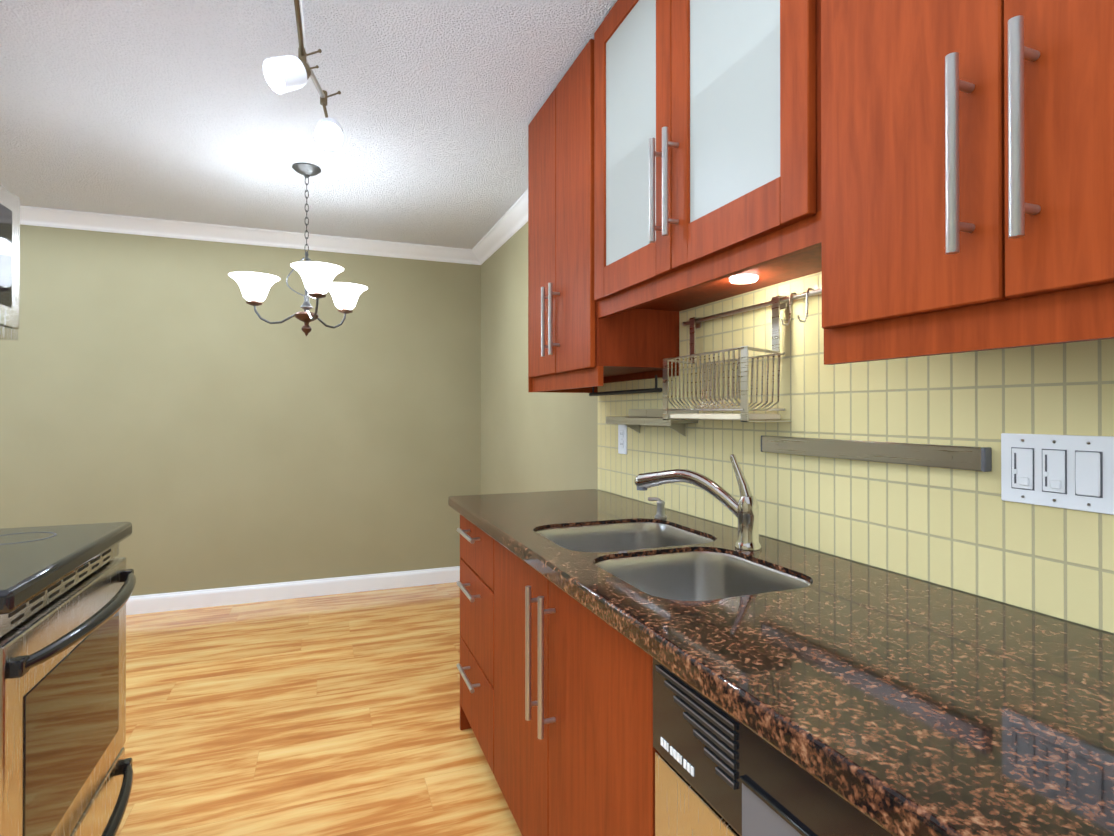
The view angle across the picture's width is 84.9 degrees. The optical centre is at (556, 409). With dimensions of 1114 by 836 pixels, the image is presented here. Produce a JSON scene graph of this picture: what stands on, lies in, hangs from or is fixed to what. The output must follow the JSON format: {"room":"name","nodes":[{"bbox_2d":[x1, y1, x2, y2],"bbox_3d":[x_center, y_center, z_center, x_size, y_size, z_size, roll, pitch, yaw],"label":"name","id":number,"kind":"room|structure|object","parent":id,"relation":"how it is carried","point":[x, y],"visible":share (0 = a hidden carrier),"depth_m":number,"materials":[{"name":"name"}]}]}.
{"room":"kitchen","nodes":[
{"label":"kitchen","id":0,"kind":"room"},
{"bbox_2d":[0,224,480,595],"bbox_3d":[-2.871,0.046,3.707,4.890,2.420,0.120,0,0,-21],"label":"wall","id":1,"kind":"structure","parent":0,"point":[189,414],"depth_m":3.94,"materials":[{"name":"paint"}]},
{"bbox_2d":[20,205,479,264],"bbox_3d":[-2.778,-1.120,3.638,4.770,0.088,0.085,0,0,-21],"label":"crown molding","id":2,"kind":"structure","parent":1,"relation":"attached to","point":[66,219],"depth_m":3.91,"materials":[{"name":"white paint"}]},
{"bbox_2d":[126,566,459,614],"bbox_3d":[-2.790,1.201,3.659,4.770,0.110,0.016,0,0,-21],"label":"baseboard","id":3,"kind":"structure","parent":1,"relation":"attached to","point":[160,602],"depth_m":4.04,"materials":[{"name":"white paint"}]},
{"bbox_2d":[0,0,616,248],"bbox_3d":[-1.689,-1.227,0.808,5.010,0.100,6.390,0,0,-21],"label":"ceiling","id":4,"kind":"structure","parent":0,"point":[178,110],"depth_m":2.37,"materials":[{"name":"white paint"}]},
{"bbox_2d":[228,163,367,336],"bbox_3d":[-1.221,-0.760,2.901,0.641,0.816,0.630,0,0,-21],"label":"chandelier","id":5,"kind":"object","parent":4,"relation":"hanging from","point":[317,278],"visible":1,"depth_m":2.90,"materials":[{"name":"white glass"}]},
{"bbox_2d":[262,0,343,151],"bbox_3d":[-0.715,-1.007,1.731,0.224,0.333,0.685,0,0,-21],"label":"spotlight","id":6,"kind":"object","parent":4,"relation":"attached to","point":[285,74],"visible":1,"depth_m":1.74,"materials":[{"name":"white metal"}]},
{"bbox_2d":[115,582,521,835],"bbox_3d":[-1.689,1.293,0.796,5.010,0.100,6.390,0,0,-21],"label":"floor","id":7,"kind":"structure","parent":0,"point":[332,715],"depth_m":2.42,"materials":[{"name":"laminate"}]},
{"bbox_2d":[0,522,135,835],"bbox_3d":[-1.410,0.786,1.351,0.735,0.914,0.762,0,0,-21],"label":"range","id":8,"kind":"object","parent":7,"relation":"on","point":[66,591],"visible":1,"depth_m":1.39,"materials":[{"name":"silver metal"}]},
{"bbox_2d":[457,515,476,729],"bbox_3d":[-0.030,0.814,2.231,0.636,0.866,0.539,0,0,-21],"label":"base cabinet","id":9,"kind":"object","parent":7,"relation":"on","point":[465,667],"depth_m":2.24,"materials":[{"name":"brown wood"}]},
{"bbox_2d":[448,454,1113,835],"bbox_3d":[0.567,0.350,0.672,0.630,0.485,3.890,0,0,-21],"label":"countertop","id":10,"kind":"structure","parent":9,"relation":"on","point":[892,704],"depth_m":0.81,"materials":[{"name":"brown stone"}]},
{"bbox_2d":[648,497,666,518],"bbox_3d":[0.314,0.304,1.893,0.046,0.061,0.058,0,0,-21],"label":"soap dispenser","id":11,"kind":"object","parent":10,"relation":"on","point":[660,514],"depth_m":1.88,"materials":[{"name":"silver metal"}]},
{"bbox_2d":[634,454,761,550],"bbox_3d":[0.354,0.223,1.574,0.183,0.222,0.337,0,0,-21],"label":"faucet","id":12,"kind":"object","parent":10,"relation":"on","point":[746,509],"depth_m":1.49,"materials":[{"name":"silver metal"}]},
{"bbox_2d":[473,527,615,835],"bbox_3d":[0.233,0.811,1.548,0.636,0.866,0.998,0,0,-21],"label":"base cabinet","id":13,"kind":"object","parent":7,"relation":"on","point":[556,699],"depth_m":1.46,"materials":[{"name":"brown wood"}]},
{"bbox_2d":[613,631,655,835],"bbox_3d":[0.521,0.808,0.800,0.636,0.866,0.641,0,0,-21],"label":"base cabinet","id":14,"kind":"object","parent":7,"relation":"on","point":[634,751],"depth_m":1.05,"materials":[{"name":"brown wood"}]},
{"bbox_2d":[653,658,891,835],"bbox_3d":[0.533,0.809,0.804,0.598,0.864,0.597,0,0,-21],"label":"dishwasher","id":15,"kind":"object","parent":7,"relation":"on","point":[719,771],"visible":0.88,"depth_m":0.80,"materials":[{"name":"black"}]},
{"bbox_2d":[481,222,1113,635],"bbox_3d":[0.593,0.037,1.680,0.120,2.420,6.390,0,0,-21],"label":"wall","id":16,"kind":"structure","parent":0,"point":[539,440],"depth_m":3.62,"materials":[{"name":"paint"}]},
{"bbox_2d":[472,189,527,264],"bbox_3d":[-0.234,-1.121,3.550,0.085,0.088,2.075,0,0,-21],"label":"crown molding","id":17,"kind":"structure","parent":16,"relation":"attached to","point":[511,222],"depth_m":3.79,"materials":[{"name":"white paint"}]},
{"bbox_2d":[528,43,678,383],"bbox_3d":[0.143,-0.645,2.238,0.319,1.026,0.639,0,0,-21],"label":"upper cabinet","id":18,"kind":"object","parent":16,"relation":"attached to","point":[570,338],"depth_m":2.06,"materials":[{"name":"brown wood"}]},
{"bbox_2d":[606,409,698,435],"bbox_3d":[0.311,0.043,2.083,0.100,0.090,0.455,0,0,-21],"label":"steel shelf","id":19,"kind":"object","parent":16,"relation":"attached to","point":[635,419],"visible":0.9,"depth_m":2.06,"materials":[{"name":"grey metal"}]},
{"bbox_2d":[588,0,799,311],"bbox_3d":[0.421,-0.750,1.516,0.319,0.823,0.910,0,0,-21],"label":"upper cabinet","id":20,"kind":"object","parent":16,"relation":"attached to","point":[694,105],"depth_m":1.40,"materials":[{"name":"brown wood"}]},
{"bbox_2d":[598,271,1113,632],"bbox_3d":[0.905,-0.024,0.691,0.008,0.707,4.060,0,0,-21],"label":"tile backsplash","id":21,"kind":"structure","parent":16,"relation":"attached to","point":[970,531],"depth_m":1.25,"materials":[{"name":"glazed ceramic tile"},{"name":"grout"}]},
{"bbox_2d":[618,424,626,453],"bbox_3d":[0.253,0.116,2.361,0.008,0.114,0.070,0,0,-21],"label":"duplex electrical outlet","id":22,"kind":"object","parent":21,"relation":"attached to","point":[622,438],"visible":1,"depth_m":2.36,"materials":[{"name":"white plastic"}]},
{"bbox_2d":[663,288,821,421],"bbox_3d":[0.499,-0.125,1.543,0.138,0.312,0.776,0,0,-21],"label":"dish rack","id":23,"kind":"object","parent":21,"relation":"attached to","point":[778,303],"visible":0.88,"depth_m":1.59,"materials":[{"name":"silver metal"}]},
{"bbox_2d":[761,435,991,471],"bbox_3d":[0.645,0.089,1.328,0.019,0.042,0.580,0,0,-21],"label":"magnetic knife strip","id":24,"kind":"object","parent":21,"relation":"attached to","point":[963,457],"visible":1,"depth_m":1.23,"materials":[{"name":"grey metal"}]},
{"bbox_2d":[1001,433,1113,514],"bbox_3d":[0.788,0.098,0.965,0.012,0.115,0.164,0,0,-21],"label":"switch plate","id":25,"kind":"object","parent":21,"relation":"attached to","point":[1074,472],"visible":1,"depth_m":0.96,"materials":[{"name":"white plastic"}]},
{"bbox_2d":[800,0,1113,343],"bbox_3d":[0.694,-0.652,0.806,0.319,1.026,0.610,0,0,-21],"label":"upper cabinet","id":26,"kind":"object","parent":16,"relation":"attached to","point":[913,178],"depth_m":0.79,"materials":[{"name":"brown wood"}]},
{"bbox_3d":[-1.271,0.028,-0.216,0.120,2.420,3.950,0,0,-21],"label":"wall","id":27,"kind":"structure","parent":0,"visible":0},
{"bbox_2d":[0,185,19,340],"bbox_3d":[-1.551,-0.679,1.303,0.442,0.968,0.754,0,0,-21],"label":"microwave","id":28,"kind":"object","parent":27,"relation":"attached to","point":[9,259],"visible":1,"depth_m":1.66,"materials":[{"name":"silver metal"}]}
]}

